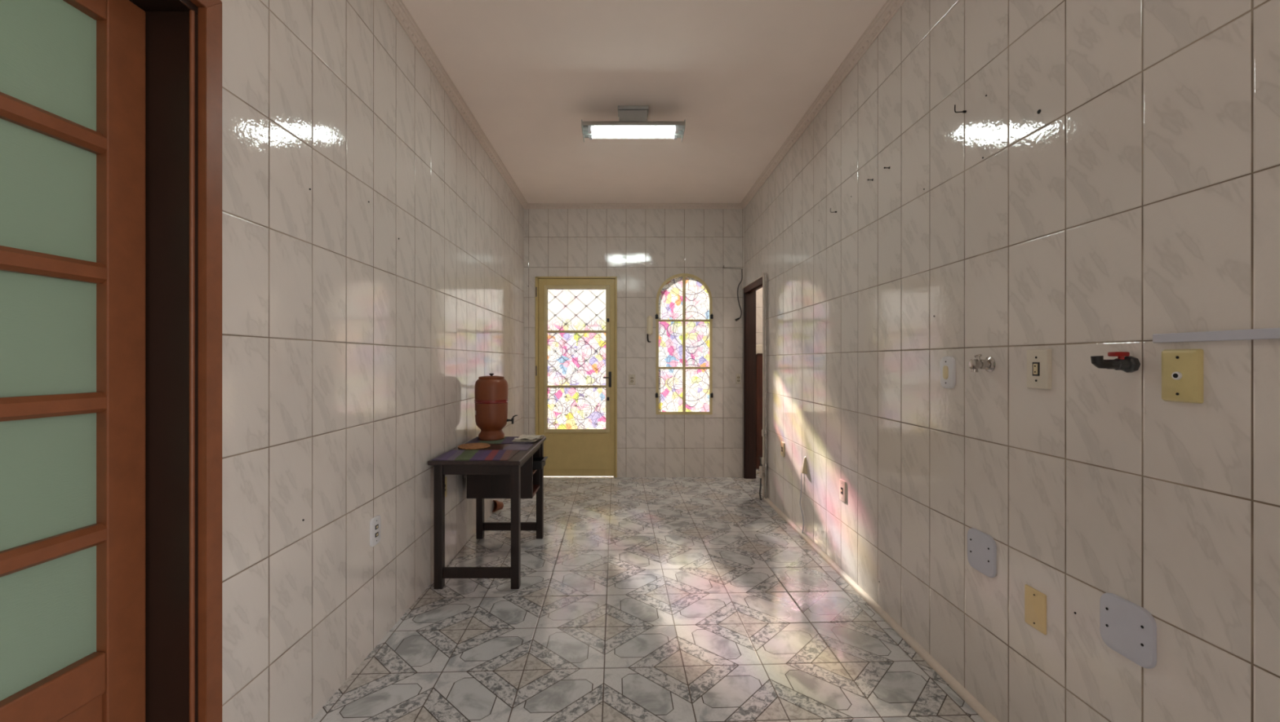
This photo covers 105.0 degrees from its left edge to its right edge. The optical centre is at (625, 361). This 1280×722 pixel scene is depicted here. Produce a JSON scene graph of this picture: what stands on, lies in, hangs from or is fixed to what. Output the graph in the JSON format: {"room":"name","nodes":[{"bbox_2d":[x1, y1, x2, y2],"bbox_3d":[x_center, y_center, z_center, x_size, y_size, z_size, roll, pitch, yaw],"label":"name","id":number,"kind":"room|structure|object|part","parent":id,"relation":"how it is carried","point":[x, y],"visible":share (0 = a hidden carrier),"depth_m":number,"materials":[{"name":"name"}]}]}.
{"room":"kitchen","nodes":[
{"label":"kitchen","id":0,"kind":"room"},
{"bbox_2d":[220,0,524,721],"bbox_3d":[-1.126,-0.205,1.505,0.150,2.810,7.410,0,0,0],"label":"wall","id":1,"kind":"structure","parent":0,"point":[354,353],"depth_m":1.79,"materials":[{"name":"tile"}]},
{"bbox_2d":[0,0,222,721],"bbox_3d":[-1.134,0.141,0.787,0.208,2.118,0.934,0,0,0],"label":"door","id":2,"kind":"structure","parent":1,"relation":"in","point":[111,110],"depth_m":1.11,"materials":[{"name":"brown wood"}]},
{"bbox_3d":[-1.209,0.531,0.789,0.005,0.250,0.638,0,0,3],"label":"glass pane","id":3,"kind":"part","parent":2,"relation":"part of","materials":[{"name":"green glass"}]},
{"bbox_3d":[-1.209,0.240,0.789,0.005,0.258,0.638,0,0,3],"label":"glass pane","id":4,"kind":"part","parent":2,"relation":"part of","materials":[{"name":"green glass"}]},
{"bbox_3d":[-1.209,-0.052,0.789,0.005,0.252,0.638,0,0,3],"label":"glass pane","id":5,"kind":"part","parent":2,"relation":"part of","materials":[{"name":"green glass"}]},
{"bbox_3d":[-1.209,-0.342,0.789,0.005,0.254,0.638,0,0,3],"label":"glass pane","id":6,"kind":"part","parent":2,"relation":"part of","materials":[{"name":"green glass"}]},
{"bbox_3d":[-1.209,-0.638,0.789,0.005,0.263,0.638,0,0,3],"label":"glass pane","id":7,"kind":"part","parent":2,"relation":"part of","materials":[{"name":"green glass"}]},
{"bbox_3d":[-1.197,0.912,0.788,0.024,0.336,0.630,0,0,3],"label":"panel","id":8,"kind":"part","parent":2,"relation":"part of","materials":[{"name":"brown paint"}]},
{"bbox_3d":[-1.040,0.141,0.787,0.021,2.118,0.934,0,0,0],"label":"architrave","id":9,"kind":"part","parent":2,"relation":"part of","materials":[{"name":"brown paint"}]},
{"bbox_2d":[369,515,380,546],"bbox_3d":[-1.045,0.710,2.052,0.012,0.116,0.074,0,0,0],"label":"power socket","id":10,"kind":"object","parent":1,"relation":"attached to","point":[375,523],"visible":1,"depth_m":2.04,"materials":[{"name":"white plastic"}]},
{"bbox_2d":[444,476,446,497],"bbox_3d":[-1.045,0.730,2.821,0.012,0.116,0.074,0,0,0],"label":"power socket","id":11,"kind":"object","parent":1,"relation":"attached to","point":[445,477],"visible":0.31,"depth_m":2.84,"materials":[{"name":"plastic"}]},
{"bbox_2d":[383,0,528,208],"bbox_3d":[-1.025,-1.589,1.430,0.052,0.043,7.260,0,0,0],"label":"trim","id":12,"kind":"structure","parent":1,"relation":"attached to","point":[397,7],"depth_m":2.80,"materials":[{"name":"white paint"}]},
{"bbox_2d":[524,208,743,477],"bbox_3d":[0.083,-0.205,5.135,2.268,2.810,0.150,0,0,0],"label":"wall","id":13,"kind":"structure","parent":0,"point":[643,248],"depth_m":5.06,"materials":[{"name":"tile"}]},
{"bbox_2d":[535,276,617,477],"bbox_3d":[-0.513,0.166,5.066,0.842,2.069,0.129,0,0,0],"label":"door","id":14,"kind":"structure","parent":13,"relation":"in","point":[576,317],"depth_m":5.07,"materials":[{"name":"yellow metal"}]},
{"bbox_3d":[-0.510,-0.532,5.079,0.618,0.444,0.004,0,0,0],"label":"glass pane","id":15,"kind":"part","parent":14,"relation":"part of","materials":[{"name":"white glass"}]},
{"bbox_3d":[-0.510,-0.021,5.079,0.618,0.557,0.004,0,0,0],"label":"glass pane","id":16,"kind":"part","parent":14,"relation":"part of","materials":[{"name":"multicoloured glass"}]},
{"bbox_3d":[-0.510,0.488,5.079,0.618,0.442,0.004,0,0,0],"label":"glass pane","id":17,"kind":"part","parent":14,"relation":"part of","materials":[{"name":"multicoloured glass"}]},
{"bbox_3d":[-0.505,0.940,5.077,0.680,0.382,0.039,0,0,0],"label":"kick panel","id":18,"kind":"part","parent":14,"relation":"part of","materials":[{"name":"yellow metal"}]},
{"bbox_3d":[-0.505,-0.022,5.064,0.680,1.520,0.015,0,0,0],"label":"glazing frame","id":19,"kind":"part","parent":14,"relation":"part of","materials":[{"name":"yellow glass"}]},
{"bbox_3d":[-0.193,0.190,5.034,0.085,0.160,0.065,0,0,0],"label":"handle","id":20,"kind":"part","parent":14,"relation":"part of","materials":[{"name":"black plastic"}]},
{"bbox_2d":[543,476,614,477],"bbox_3d":[-0.513,1.229,5.165,0.842,0.062,0.210,0,0,0],"label":"trim","id":21,"kind":"structure","parent":13,"relation":"attached to","point":[544,477],"depth_m":5.08,"materials":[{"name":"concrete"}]},
{"bbox_2d":[628,374,635,385],"bbox_3d":[0.062,0.193,5.054,0.070,0.105,0.012,0,0,0],"label":"light switch","id":22,"kind":"object","parent":13,"relation":"attached to","point":[631,377],"visible":1,"depth_m":5.05,"materials":[{"name":"beige plastic"}]},
{"bbox_2d":[524,203,743,208],"bbox_3d":[0.083,-1.589,5.034,2.268,0.043,0.052,0,0,0],"label":"trim","id":23,"kind":"structure","parent":13,"relation":"attached to","point":[530,206],"depth_m":5.03,"materials":[{"name":"white paint"}]},
{"bbox_2d":[646,315,653,342],"bbox_3d":[0.244,-0.328,5.039,0.062,0.272,0.042,0,0,0],"label":"intercom","id":24,"kind":"object","parent":13,"relation":"attached to","point":[649,319],"visible":1,"depth_m":5.02,"materials":[{"name":"beige plastic"}]},
{"bbox_2d":[655,273,713,414],"bbox_3d":[0.599,-0.175,5.068,0.594,1.455,0.084,0,0,0],"label":"window","id":25,"kind":"structure","parent":13,"relation":"in","point":[684,317],"depth_m":5.07,"materials":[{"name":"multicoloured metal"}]},
{"bbox_3d":[0.468,0.297,5.076,0.263,0.453,0.004,0,0,0],"label":"glass pane","id":26,"kind":"part","parent":25,"relation":"part of","materials":[{"name":"multicoloured glass"}]},
{"bbox_3d":[0.468,-0.173,5.076,0.263,0.489,0.004,0,0,0],"label":"glass pane","id":27,"kind":"part","parent":25,"relation":"part of","materials":[{"name":"multicoloured glass"}]},
{"bbox_3d":[0.468,-0.645,5.076,0.263,0.455,0.004,0,0,0],"label":"glass pane","id":28,"kind":"part","parent":25,"relation":"part of","materials":[{"name":"multicoloured glass"}]},
{"bbox_3d":[0.731,0.297,5.076,0.263,0.453,0.004,0,0,0],"label":"glass pane","id":29,"kind":"part","parent":25,"relation":"part of","materials":[{"name":"multicoloured glass"}]},
{"bbox_3d":[0.731,-0.173,5.076,0.263,0.489,0.004,0,0,0],"label":"glass pane","id":30,"kind":"part","parent":25,"relation":"part of","materials":[{"name":"multicoloured glass"}]},
{"bbox_3d":[0.731,-0.645,5.076,0.263,0.455,0.004,0,0,0],"label":"glass pane","id":31,"kind":"part","parent":25,"relation":"part of","materials":[{"name":"multicoloured glass"}]},
{"bbox_2d":[735,373,741,384],"bbox_3d":[1.158,0.186,5.054,0.050,0.105,0.012,0,0,0],"label":"light switch","id":32,"kind":"object","parent":13,"relation":"attached to","point":[738,376],"visible":1,"depth_m":5.05,"materials":[{"name":"beige plastic"}]},
{"bbox_2d":[735,269,742,321],"bbox_3d":[1.161,-0.676,5.045,0.078,0.537,0.025,0,0,0],"label":"cable","id":33,"kind":"object","parent":13,"relation":"hanging from","point":[736,319],"visible":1,"depth_m":5.04,"materials":[{"name":"black plastic"}]},
{"bbox_2d":[402,0,887,203],"bbox_3d":[0.050,-1.660,1.900,5.900,0.100,8.500,0,0,0],"label":"ceiling","id":34,"kind":"structure","parent":0,"point":[741,75],"depth_m":2.80,"materials":[{"name":"paint"}]},
{"bbox_2d":[581,106,685,142],"bbox_3d":[0.046,-1.524,3.135,0.646,0.172,0.176,0,0,0],"label":"ceiling light","id":35,"kind":"object","parent":34,"relation":"attached to","point":[633,122],"visible":1,"depth_m":3.10,"materials":[{"name":"grey metal"}]},
{"bbox_3d":[0.046,-1.599,3.143,0.196,0.022,0.105,0,0,0],"label":"ceiling plate","id":36,"kind":"part","parent":35,"relation":"part of","materials":[{"name":"grey metal"}]},
{"bbox_2d":[310,459,985,721],"bbox_3d":[0.050,1.260,1.900,5.900,0.120,8.500,0,0,0],"label":"floor","id":37,"kind":"structure","parent":0,"point":[638,599],"depth_m":2.18,"materials":[{"name":"tile"}]},
{"bbox_2d":[427,436,546,589],"bbox_3d":[-0.790,0.860,2.965,0.480,0.680,0.840,0,0,0],"label":"side table","id":38,"kind":"object","parent":37,"relation":"on","point":[515,479],"visible":0.84,"depth_m":2.59,"materials":[{"name":"brown wood"}]},
{"bbox_3d":[-0.988,0.871,2.600,0.044,0.658,0.044,0,0,0],"label":"leg","id":39,"kind":"part","parent":38,"relation":"part of","materials":[{"name":"brown wood"}]},
{"bbox_2d":[457,443,490,449],"bbox_3d":[-0.915,0.514,2.960,0.188,0.011,0.188,0,0,0],"label":"trivet","id":40,"kind":"object","parent":38,"relation":"on","point":[469,446],"visible":0.98,"depth_m":2.94,"materials":[{"name":"brown wood"}]},
{"bbox_2d":[431,449,519,460],"bbox_3d":[-0.815,0.517,2.705,0.400,0.005,0.285,0,0,0],"label":"placemat","id":41,"kind":"object","parent":38,"relation":"on","point":[462,455],"visible":1,"depth_m":2.69,"materials":[{"name":"multicoloured fabric"}]},
{"bbox_3d":[-0.988,0.871,3.330,0.044,0.658,0.044,0,0,0],"label":"leg","id":42,"kind":"part","parent":38,"relation":"part of","materials":[{"name":"brown wood"}]},
{"bbox_2d":[465,436,533,444],"bbox_3d":[-0.800,0.518,3.215,0.420,0.003,0.270,0,0,0],"label":"placemat","id":43,"kind":"object","parent":38,"relation":"on","point":[507,440],"visible":0.53,"depth_m":3.14,"materials":[{"name":"multicoloured fabric"}]},
{"bbox_2d":[474,373,517,440],"bbox_3d":[-0.881,0.299,3.253,0.250,0.434,0.220,0,0,37],"label":"water filter","id":44,"kind":"object","parent":43,"relation":"on","point":[491,393],"visible":1,"depth_m":3.18,"materials":[{"name":"ceramic"}]},
{"bbox_3d":[-0.893,0.107,3.262,0.166,0.019,0.166,0,0,0],"label":"lid","id":45,"kind":"part","parent":44,"relation":"part of","materials":[{"name":"ceramic"}]},
{"bbox_2d":[506,415,517,424],"bbox_3d":[-0.758,0.388,3.262,0.074,0.060,0.022,0,0,0],"label":"tap","id":46,"kind":"object","parent":44,"relation":"on","point":[512,420],"depth_m":3.26,"materials":[{"name":"black plastic"}]},
{"bbox_2d":[511,435,544,442],"bbox_3d":[-0.640,0.503,3.235,0.150,0.021,0.235,0,0,7],"label":"newspaper","id":47,"kind":"object","parent":43,"relation":"on","point":[532,438],"visible":1,"depth_m":3.21,"materials":[{"name":"white paper"}]},
{"bbox_3d":[-0.584,0.871,2.600,0.044,0.658,0.044,0,0,0],"label":"leg","id":48,"kind":"part","parent":38,"relation":"part of","materials":[{"name":"brown wood"}]},
{"bbox_2d":[502,444,533,450],"bbox_3d":[-0.650,0.518,2.955,0.150,0.002,0.200,0,0,0],"label":"placemat","id":49,"kind":"object","parent":38,"relation":"on","point":[511,446],"visible":1,"depth_m":2.96,"materials":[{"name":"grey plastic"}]},
{"bbox_2d":[533,484,539,497],"bbox_3d":[-0.775,0.841,3.171,0.395,0.018,0.246,0,0,0],"label":"shelf","id":50,"kind":"object","parent":38,"relation":"attached to","point":[535,487],"depth_m":3.21,"materials":[{"name":"brown wood"}]},
{"bbox_3d":[-0.584,0.871,3.330,0.044,0.658,0.044,0,0,0],"label":"leg","id":51,"kind":"part","parent":38,"relation":"part of","materials":[{"name":"brown wood"}]},
{"bbox_2d":[533,456,547,470],"bbox_3d":[-0.631,0.666,3.205,0.223,0.058,0.142,0,0,0],"label":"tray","id":52,"kind":"object","parent":38,"relation":"on","point":[539,463],"visible":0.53,"depth_m":3.14,"materials":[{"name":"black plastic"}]},
{"bbox_2d":[492,500,503,511],"bbox_3d":[-1.023,1.145,3.901,0.090,0.091,0.093,0,0,36],"label":"clay pot","id":53,"kind":"object","parent":37,"relation":"on","point":[499,505],"visible":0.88,"depth_m":3.89,"materials":[{"name":"ceramic"}]},
{"bbox_2d":[755,353,762,469],"bbox_3d":[1.690,0.520,5.631,0.500,1.360,0.378,0,0,0],"label":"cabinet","id":54,"kind":"object","parent":37,"relation":"on","point":[758,356],"visible":0.21,"depth_m":5.44,"materials":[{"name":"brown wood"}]},
{"bbox_3d":[1.470,1.135,5.480,0.040,0.130,0.040,0,0,0],"label":"leg","id":55,"kind":"part","parent":54,"relation":"part of","materials":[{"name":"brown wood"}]},
{"bbox_2d":[755,344,762,354],"bbox_3d":[1.676,0.029,5.628,0.564,0.430,0.414,0,0,0],"label":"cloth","id":56,"kind":"object","parent":54,"relation":"on","point":[758,348],"visible":0.08,"depth_m":5.42,"materials":[{"name":"beige fabric"}]},
{"bbox_2d":[743,0,1279,721],"bbox_3d":[2.108,-0.205,1.975,1.783,2.810,8.350,0,0,0],"label":"wall","id":57,"kind":"structure","parent":0,"point":[1140,201],"depth_m":1.42,"materials":[{"name":"tile"}]},
{"bbox_2d":[742,275,762,479],"bbox_3d":[1.265,0.222,4.676,0.124,1.957,0.731,0,0,0],"label":"door frame","id":58,"kind":"structure","parent":57,"relation":"in","point":[749,291],"depth_m":5.00,"materials":[{"name":"brown wood"}]},
{"bbox_3d":[1.211,0.228,5.024,0.013,1.945,0.032,0,0,0],"label":"architrave","id":59,"kind":"part","parent":58,"relation":"part of","materials":[{"name":"brown wood"}]},
{"bbox_2d":[761,272,764,497],"bbox_3d":[1.197,0.207,4.262,0.038,1.945,0.037,0,0,0],"label":"pipe","id":60,"kind":"object","parent":57,"relation":"attached to","point":[763,273],"visible":0.8,"depth_m":4.25,"materials":[{"name":"white plastic"}]},
{"bbox_2d":[755,466,764,478],"bbox_3d":[1.163,0.960,4.242,0.068,0.100,0.036,0,0,0],"label":"valve","id":61,"kind":"object","parent":60,"relation":"attached to","point":[760,472],"visible":1,"depth_m":4.23,"materials":[{"name":"white plastic"}]},
{"bbox_2d":[759,478,761,500],"bbox_3d":[1.157,1.103,4.223,0.023,0.182,0.054,0,0,11],"label":"hose","id":62,"kind":"object","parent":61,"relation":"attached to","point":[760,488],"visible":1,"depth_m":4.22,"materials":[{"name":"grey plastic"}]},
{"bbox_2d":[764,273,767,498],"bbox_3d":[1.201,0.212,4.217,0.032,1.935,0.031,0,0,0],"label":"pipe","id":63,"kind":"object","parent":57,"relation":"attached to","point":[765,431],"visible":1,"depth_m":4.21,"materials":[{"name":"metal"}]},
{"bbox_2d":[780,441,784,457],"bbox_3d":[1.212,0.684,3.801,0.012,0.110,0.074,0,0,0],"label":"power socket","id":64,"kind":"object","parent":57,"relation":"attached to","point":[782,444],"visible":1,"depth_m":3.79,"materials":[{"name":"beige plastic"}]},
{"bbox_2d":[799,473,804,533],"bbox_3d":[1.207,0.967,3.365,0.011,0.426,0.072,0,0,0],"label":"cord","id":65,"kind":"object","parent":57,"relation":"attached to","point":[801,473],"visible":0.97,"depth_m":3.37,"materials":[{"name":"grey plastic"}]},
{"bbox_2d":[800,457,807,474],"bbox_3d":[1.201,0.703,3.321,0.034,0.114,0.051,0,0,0],"label":"plug adapter","id":66,"kind":"object","parent":57,"relation":"attached to","point":[803,470],"visible":1,"depth_m":3.31,"materials":[{"name":"beige plastic"}]},
{"bbox_2d":[740,0,906,208],"bbox_3d":[1.191,-1.589,1.430,0.052,0.043,7.260,0,0,0],"label":"trim","id":67,"kind":"structure","parent":57,"relation":"attached to","point":[891,7],"depth_m":2.80,"materials":[{"name":"white paint"}]},
{"bbox_2d":[839,479,846,502],"bbox_3d":[1.212,0.727,2.748,0.012,0.116,0.074,0,0,0],"label":"power socket","id":68,"kind":"object","parent":57,"relation":"attached to","point":[842,485],"visible":1,"depth_m":2.74,"materials":[{"name":"beige plastic"}]},
{"bbox_2d":[763,497,999,721],"bbox_3d":[1.206,1.188,2.640,0.023,0.024,3.240,0,0,0],"label":"baseboard","id":69,"kind":"structure","parent":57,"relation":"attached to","point":[978,708],"depth_m":2.12,"materials":[{"name":"white tile"}]},
{"bbox_2d":[940,356,955,388],"bbox_3d":[1.210,0.043,1.849,0.017,0.121,0.076,0,0,0],"label":"light switch","id":70,"kind":"object","parent":57,"relation":"attached to","point":[948,364],"visible":1,"depth_m":1.84,"materials":[{"name":"white plastic"}]},
{"bbox_2d":[954,104,966,113],"bbox_3d":[1.197,-0.903,1.758,0.042,0.029,0.009,0,0,0],"label":"wall hook","id":71,"kind":"object","parent":57,"relation":"attached to","point":[963,111],"visible":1,"depth_m":1.76,"materials":[{"name":"black metal"}]},
{"bbox_2d":[967,528,996,577],"bbox_3d":[1.212,0.653,1.676,0.012,0.138,0.128,0,0,0],"label":"cover","id":72,"kind":"object","parent":57,"relation":"attached to","point":[981,547],"visible":1,"depth_m":1.66,"materials":[{"name":"grey plastic"}]},
{"bbox_2d":[968,354,995,372],"bbox_3d":[1.187,0.007,1.642,0.062,0.060,0.052,0,0,0],"label":"water tap","id":73,"kind":"object","parent":57,"relation":"attached to","point":[988,364],"visible":1,"depth_m":1.63,"materials":[{"name":"silver metal"}]},
{"bbox_3d":[1.170,0.007,1.642,0.028,0.060,0.025,0,0,0],"label":"valve stem","id":74,"kind":"part","parent":73,"relation":"part of","materials":[{"name":"silver metal"}]},
{"bbox_2d":[1024,584,1046,635],"bbox_3d":[1.215,0.737,1.457,0.007,0.116,0.074,0,0,0],"label":"blank plate","id":75,"kind":"object","parent":57,"relation":"attached to","point":[1035,602],"visible":1,"depth_m":1.45,"materials":[{"name":"yellow plastic"}]},
{"bbox_2d":[1026,349,1051,389],"bbox_3d":[1.209,0.024,1.441,0.018,0.116,0.076,0,0,0],"label":"power socket","id":76,"kind":"object","parent":57,"relation":"attached to","point":[1038,362],"visible":1,"depth_m":1.43,"materials":[{"name":"beige plastic"}]},
{"bbox_2d":[1032,362,1039,376],"bbox_3d":[1.203,0.024,1.441,0.002,0.040,0.024,0,0,0],"label":"socket","id":77,"kind":"object","parent":76,"relation":"attached to","point":[1036,366],"depth_m":1.44,"materials":[{"name":"white plastic"}]},
{"bbox_2d":[1090,351,1140,373],"bbox_3d":[1.170,0.003,1.180,0.097,0.050,0.040,0,0,0],"label":"water tap","id":78,"kind":"object","parent":57,"relation":"attached to","point":[1125,362],"visible":1,"depth_m":1.17,"materials":[{"name":"black plastic"}]},
{"bbox_3d":[1.142,0.003,1.180,0.043,0.032,0.023,0,0,0],"label":"spout","id":79,"kind":"part","parent":78,"relation":"part of","materials":[{"name":"black plastic"}]},
{"bbox_3d":[1.184,-0.012,1.180,0.036,0.020,0.020,0,0,0],"label":"lever","id":80,"kind":"part","parent":78,"relation":"part of","materials":[{"name":"red plastic"}]},
{"bbox_2d":[1099,592,1156,668],"bbox_3d":[1.212,0.650,1.189,0.012,0.138,0.128,0,0,0],"label":"cover","id":81,"kind":"object","parent":57,"relation":"attached to","point":[1127,628],"visible":1,"depth_m":1.18,"materials":[{"name":"grey plastic"}]},
{"bbox_2d":[1161,349,1203,404],"bbox_3d":[1.209,0.032,1.072,0.018,0.116,0.076,0,0,0],"label":"outlet","id":82,"kind":"object","parent":57,"relation":"attached to","point":[1182,370],"visible":1,"depth_m":1.06,"materials":[{"name":"plastic"}]},
{"bbox_2d":[1152,328,1279,342],"bbox_3d":[1.212,-0.051,0.287,0.011,0.020,1.675,0,0,0],"label":"cable raceway","id":83,"kind":"object","parent":57,"relation":"attached to","point":[1268,333],"visible":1,"depth_m":1.00,"materials":[{"name":"grey plastic"}]}
]}

